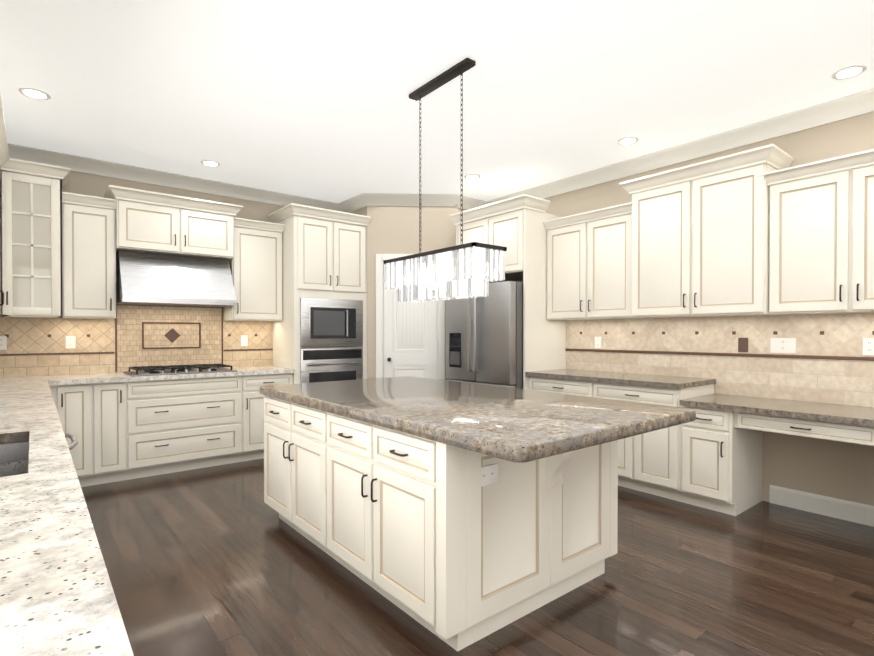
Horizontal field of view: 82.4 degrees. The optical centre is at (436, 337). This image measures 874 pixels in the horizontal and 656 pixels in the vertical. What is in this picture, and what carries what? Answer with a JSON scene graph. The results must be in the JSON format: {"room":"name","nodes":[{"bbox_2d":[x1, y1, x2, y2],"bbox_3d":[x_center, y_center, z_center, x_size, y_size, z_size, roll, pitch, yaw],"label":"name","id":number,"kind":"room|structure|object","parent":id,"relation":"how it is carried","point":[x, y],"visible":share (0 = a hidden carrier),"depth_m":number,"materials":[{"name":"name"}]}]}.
{"room":"kitchen","nodes":[
{"label":"kitchen","id":0,"kind":"room"},
{"bbox_2d":[0,170,337,376],"bbox_3d":[-2.590,-0.193,5.266,3.730,2.900,0.129,0,1,-39],"label":"wall","id":1,"kind":"structure","parent":0,"point":[126,338],"depth_m":4.88,"materials":[{"name":"tile"}]},
{"bbox_2d":[60,190,115,318],"bbox_3d":[-3.157,-0.702,4.517,0.390,1.061,0.328,0,1,-39],"label":"upper cabinet","id":2,"kind":"object","parent":1,"relation":"attached to","point":[67,255],"depth_m":4.38,"materials":[{"name":"beige wood"}]},
{"bbox_2d":[0,304,272,376],"bbox_3d":[-2.948,0.005,4.900,2.710,0.690,0.009,0,1,-39],"label":"backsplash","id":3,"kind":"structure","parent":1,"relation":"attached to","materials":[{"name":"tile"}]},
{"bbox_2d":[108,186,235,253],"bbox_3d":[-2.588,-1.071,4.931,1.016,0.531,0.398,0,1,-39],"label":"upper cabinet","id":4,"kind":"object","parent":1,"relation":"attached to","point":[143,217],"depth_m":4.73,"materials":[{"name":"beige wood"}]},
{"bbox_2d":[8,143,335,210],"bbox_3d":[-2.519,-1.585,5.168,3.490,0.115,0.115,0,1,-39],"label":"crown molding","id":5,"kind":"structure","parent":1,"relation":"attached to","point":[81,164],"depth_m":4.95,"materials":[{"name":"white wood"}]},
{"bbox_2d":[116,242,239,309],"bbox_3d":[-2.547,-0.559,4.885,0.970,0.488,0.528,0,1,-39],"label":"range hood","id":6,"kind":"object","parent":1,"relation":"attached to","point":[145,275],"depth_m":4.76,"materials":[{"name":"silver metal"}]},
{"bbox_2d":[223,218,283,320],"bbox_3d":[-2.005,-0.705,5.451,0.536,1.052,0.328,0,1,-39],"label":"upper cabinet","id":7,"kind":"object","parent":1,"relation":"attached to","point":[259,248],"depth_m":5.33,"materials":[{"name":"beige wood"}]},
{"bbox_2d":[343,203,485,379],"bbox_3d":[-0.288,-0.201,6.248,1.356,2.900,1.262,0,1,-39],"label":"wall","id":8,"kind":"structure","parent":0,"point":[392,229],"depth_m":5.83,"materials":[{"name":"paint"}]},
{"bbox_2d":[336,193,363,212],"bbox_3d":[-0.983,-1.591,5.953,0.115,0.115,0.568,0,1,-39],"label":"crown molding","id":9,"kind":"structure","parent":8,"relation":"attached to","point":[352,204],"depth_m":6.01,"materials":[{"name":"white wood"}]},
{"bbox_2d":[384,264,436,378],"bbox_3d":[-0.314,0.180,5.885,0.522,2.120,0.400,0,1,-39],"label":"pantry door","id":10,"kind":"structure","parent":8,"relation":"in","point":[410,338],"depth_m":5.87,"materials":[{"name":"white wood"}]},
{"bbox_2d":[376,254,444,379],"bbox_3d":[-0.314,0.141,5.898,0.804,2.222,0.138,0,0,-2],"label":"door frame","id":11,"kind":"structure","parent":8,"relation":"attached to","point":[380,258],"depth_m":5.83,"materials":[{"name":"white wood"}]},
{"bbox_2d":[360,193,483,209],"bbox_3d":[-0.148,-1.591,5.892,1.335,0.115,0.695,0,1,-39],"label":"crown molding","id":12,"kind":"structure","parent":8,"relation":"attached to","point":[370,199],"depth_m":5.79,"materials":[{"name":"white wood"}]},
{"bbox_2d":[0,0,873,202],"bbox_3d":[0.755,-1.669,2.095,5.550,0.100,9.610,0,1,-39],"label":"ceiling","id":13,"kind":"structure","parent":0,"point":[308,99],"depth_m":3.18,"materials":[{"name":"paint"}]},
{"bbox_2d":[18,88,50,99],"bbox_3d":[-2.691,-1.625,3.339,0.169,0.006,0.169,0,0,12],"label":"recessed light","id":14,"kind":"object","parent":13,"relation":"in","point":[29,92],"depth_m":3.33,"materials":[{"name":"white"}]},
{"bbox_2d":[201,160,219,166],"bbox_3d":[-2.135,-1.636,4.702,0.169,0.006,0.169,0,0,27],"label":"recessed light","id":15,"kind":"object","parent":13,"relation":"in","point":[205,162],"depth_m":4.69,"materials":[{"name":"white"}]},
{"bbox_2d":[384,58,506,302],"bbox_3d":[0.019,-0.930,3.145,0.260,1.391,0.900,0,1,-39],"label":"chandelier","id":16,"kind":"object","parent":13,"relation":"hanging from","point":[469,270],"visible":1,"depth_m":2.98,"materials":[{"name":"clear glass"}]},
{"bbox_2d":[464,174,479,179],"bbox_3d":[0.361,-1.639,5.116,0.169,0.006,0.169,0,0,12],"label":"recessed light","id":17,"kind":"object","parent":13,"relation":"in","point":[472,176],"depth_m":5.11,"materials":[{"name":"white"}]},
{"bbox_2d":[617,137,638,144],"bbox_3d":[1.590,-1.632,4.156,0.169,0.006,0.169,0,0,12],"label":"recessed light","id":18,"kind":"object","parent":13,"relation":"in","point":[628,140],"depth_m":4.15,"materials":[{"name":"white"}]},
{"bbox_2d":[831,65,866,79],"bbox_3d":[2.527,-1.623,3.062,0.169,0.006,0.169,0,0,12],"label":"recessed light","id":19,"kind":"object","parent":13,"relation":"in","point":[848,72],"depth_m":3.05,"materials":[{"name":"white"}]},
{"bbox_2d":[81,458,873,655],"bbox_3d":[0.755,1.331,2.119,5.550,0.100,9.610,0,1,-39],"label":"floor","id":20,"kind":"structure","parent":0,"point":[222,560],"depth_m":2.55,"materials":[{"name":"brown wood"}]},
{"bbox_2d":[0,375,133,655],"bbox_3d":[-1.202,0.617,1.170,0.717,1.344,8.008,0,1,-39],"label":"countertop","id":21,"kind":"structure","parent":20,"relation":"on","point":[57,596],"depth_m":0.88,"materials":[{"name":"stone"}]},
{"bbox_2d":[0,441,28,476],"bbox_3d":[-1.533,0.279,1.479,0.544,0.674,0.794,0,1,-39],"label":"sink","id":22,"kind":"object","parent":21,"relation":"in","point":[14,455],"depth_m":1.88,"materials":[{"name":"silver metal"}]},
{"bbox_2d":[50,384,93,486],"bbox_3d":[-3.191,0.824,4.322,0.293,0.880,0.608,0,1,-39],"label":"base cabinet","id":23,"kind":"object","parent":20,"relation":"on","point":[74,403],"depth_m":4.13,"materials":[{"name":"paint"}]},
{"bbox_2d":[94,380,129,484],"bbox_3d":[-2.982,0.822,4.492,0.245,0.880,0.608,0,1,-39],"label":"base cabinet","id":24,"kind":"object","parent":20,"relation":"on","point":[111,401],"depth_m":4.27,"materials":[{"name":"paint"}]},
{"bbox_2d":[130,376,245,478],"bbox_3d":[-2.506,0.819,4.877,0.980,0.880,0.608,0,1,-39],"label":"base cabinet","id":25,"kind":"object","parent":20,"relation":"on","point":[142,421],"depth_m":4.64,"materials":[{"name":"paint"}]},
{"bbox_2d":[46,366,293,386],"bbox_3d":[-2.495,0.359,4.860,2.056,0.040,0.643,0,1,-39],"label":"countertop","id":26,"kind":"structure","parent":25,"relation":"on","point":[175,373],"depth_m":4.57,"materials":[{"name":"beige stone"}]},
{"bbox_2d":[123,364,236,375],"bbox_3d":[-2.481,0.312,4.843,0.900,0.057,0.510,0,1,-39],"label":"cooktop","id":27,"kind":"object","parent":26,"relation":"in","point":[214,368],"depth_m":4.75,"materials":[{"name":"silver metal"}]},
{"bbox_2d":[242,372,293,460],"bbox_3d":[-1.917,0.816,5.355,0.538,0.880,0.608,0,1,-39],"label":"base cabinet","id":28,"kind":"object","parent":20,"relation":"on","point":[251,385],"depth_m":5.05,"materials":[{"name":"paint"}]},
{"bbox_2d":[264,396,323,550],"bbox_3d":[-0.443,0.835,3.522,1.240,0.870,0.995,0,1,-39],"label":"base cabinet","id":29,"kind":"object","parent":20,"relation":"on","point":[293,450],"depth_m":3.07,"materials":[{"name":"paint"}]},
{"bbox_2d":[267,203,370,383],"bbox_3d":[-1.356,-0.070,5.746,0.962,2.646,0.694,0,1,-39],"label":"tall cabinet","id":30,"kind":"object","parent":20,"relation":"on","point":[320,332],"visible":0.79,"depth_m":5.49,"materials":[{"name":"paint"}]},
{"bbox_2d":[320,412,617,651],"bbox_3d":[0.193,0.841,2.736,1.240,0.870,1.027,0,1,-39],"label":"base cabinet","id":31,"kind":"object","parent":20,"relation":"on","point":[457,516],"depth_m":2.25,"materials":[{"name":"paint"}]},
{"bbox_2d":[260,376,695,463],"bbox_3d":[0.011,0.377,2.982,1.310,0.054,2.440,0,1,-39],"label":"countertop","id":32,"kind":"structure","parent":31,"relation":"on","point":[510,425],"depth_m":2.35,"materials":[{"name":"brown stone"}]},
{"bbox_2d":[446,194,565,389],"bbox_3d":[0.717,-0.057,5.371,0.897,2.626,1.093,0,1,-39],"label":"tall cabinet","id":33,"kind":"object","parent":20,"relation":"on","point":[506,333],"visible":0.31,"depth_m":5.02,"materials":[{"name":"paint"}]},
{"bbox_2d":[446,281,522,388],"bbox_3d":[0.684,0.356,5.393,0.869,1.800,0.960,0,1,-39],"label":"fridge","id":34,"kind":"object","parent":33,"relation":"in","point":[484,335],"depth_m":5.01,"materials":[{"name":"silver metal"}]},
{"bbox_2d":[529,377,588,396],"bbox_3d":[1.360,0.820,4.814,0.608,0.880,0.733,0,1,-39],"label":"base cabinet","id":35,"kind":"object","parent":20,"relation":"on","point":[545,384],"depth_m":4.61,"materials":[{"name":"paint"}]},
{"bbox_2d":[589,381,713,501],"bbox_3d":[1.827,0.825,4.238,0.608,0.880,0.750,0,1,-39],"label":"base cabinet","id":36,"kind":"object","parent":20,"relation":"on","point":[650,462],"depth_m":3.95,"materials":[{"name":"paint"}]},
{"bbox_2d":[525,369,715,388],"bbox_3d":[1.586,0.363,4.504,0.643,0.040,1.495,0,1,-39],"label":"countertop","id":37,"kind":"structure","parent":36,"relation":"on","point":[654,381],"depth_m":4.24,"materials":[{"name":"brown stone"}]},
{"bbox_2d":[681,405,764,515],"bbox_3d":[2.175,0.888,3.809,0.608,0.760,0.353,0,1,-39],"label":"base cabinet","id":38,"kind":"object","parent":20,"relation":"on","point":[710,457],"depth_m":3.61,"materials":[{"name":"paint"}]},
{"bbox_2d":[677,393,873,428],"bbox_3d":[2.827,0.495,2.974,0.643,0.040,2.441,0,1,-39],"label":"countertop","id":39,"kind":"structure","parent":38,"relation":"on","point":[768,407],"depth_m":3.34,"materials":[{"name":"brown stone"}]},
{"bbox_2d":[487,111,873,505],"bbox_3d":[3.071,-0.178,3.276,0.120,2.900,7.910,0,1,-39],"label":"wall","id":40,"kind":"structure","parent":0,"point":[836,469],"depth_m":3.63,"materials":[{"name":"paint"}]},
{"bbox_2d":[543,204,626,319],"bbox_3d":[1.536,-0.670,4.808,0.328,0.991,0.946,0,1,-39],"label":"upper cabinet","id":41,"kind":"object","parent":40,"relation":"attached to","point":[587,258],"depth_m":4.69,"materials":[{"name":"paint"}]},
{"bbox_2d":[484,88,873,204],"bbox_3d":[3.017,-1.569,3.144,0.115,0.115,7.790,0,1,-39],"label":"crown molding","id":42,"kind":"structure","parent":40,"relation":"attached to","point":[847,106],"depth_m":4.04,"materials":[{"name":"white wood"}]},
{"bbox_2d":[627,145,786,318],"bbox_3d":[2.136,-0.749,4.027,0.378,1.161,1.018,0,1,-39],"label":"upper cabinet","id":43,"kind":"object","parent":40,"relation":"attached to","point":[765,238],"depth_m":3.84,"materials":[{"name":"paint"}]},
{"bbox_2d":[566,313,873,406],"bbox_3d":[2.696,0.152,3.637,0.012,0.655,4.240,0,1,-39],"label":"backsplash","id":44,"kind":"structure","parent":40,"relation":"attached to","point":[824,358],"depth_m":3.93,"materials":[{"name":"tile"}]},
{"bbox_2d":[767,149,873,314],"bbox_3d":[2.767,-0.658,3.289,0.328,0.991,0.920,0,1,-39],"label":"upper cabinet","id":45,"kind":"object","parent":40,"relation":"attached to","point":[822,226],"depth_m":3.29,"materials":[{"name":"paint"}]},
{"bbox_2d":[769,485,873,526],"bbox_3d":[4.029,1.215,1.997,0.014,0.135,4.700,0,1,-39],"label":"baseboard","id":46,"kind":"structure","parent":40,"relation":"attached to","point":[855,512],"depth_m":3.55,"materials":[{"name":"white wood"}]},
{"bbox_3d":[-1.252,-0.157,0.558,0.120,2.900,9.130,0,1,-39],"label":"wall","id":47,"kind":"structure","parent":0,"visible":0},
{"bbox_2d":[0,155,3,313],"bbox_3d":[-3.335,-0.790,3.511,0.363,1.251,0.843,0,1,-39],"label":"upper cabinet","id":48,"kind":"object","parent":47,"relation":"attached to","point":[1,156],"depth_m":3.83,"materials":[{"name":"paint"}]}
]}

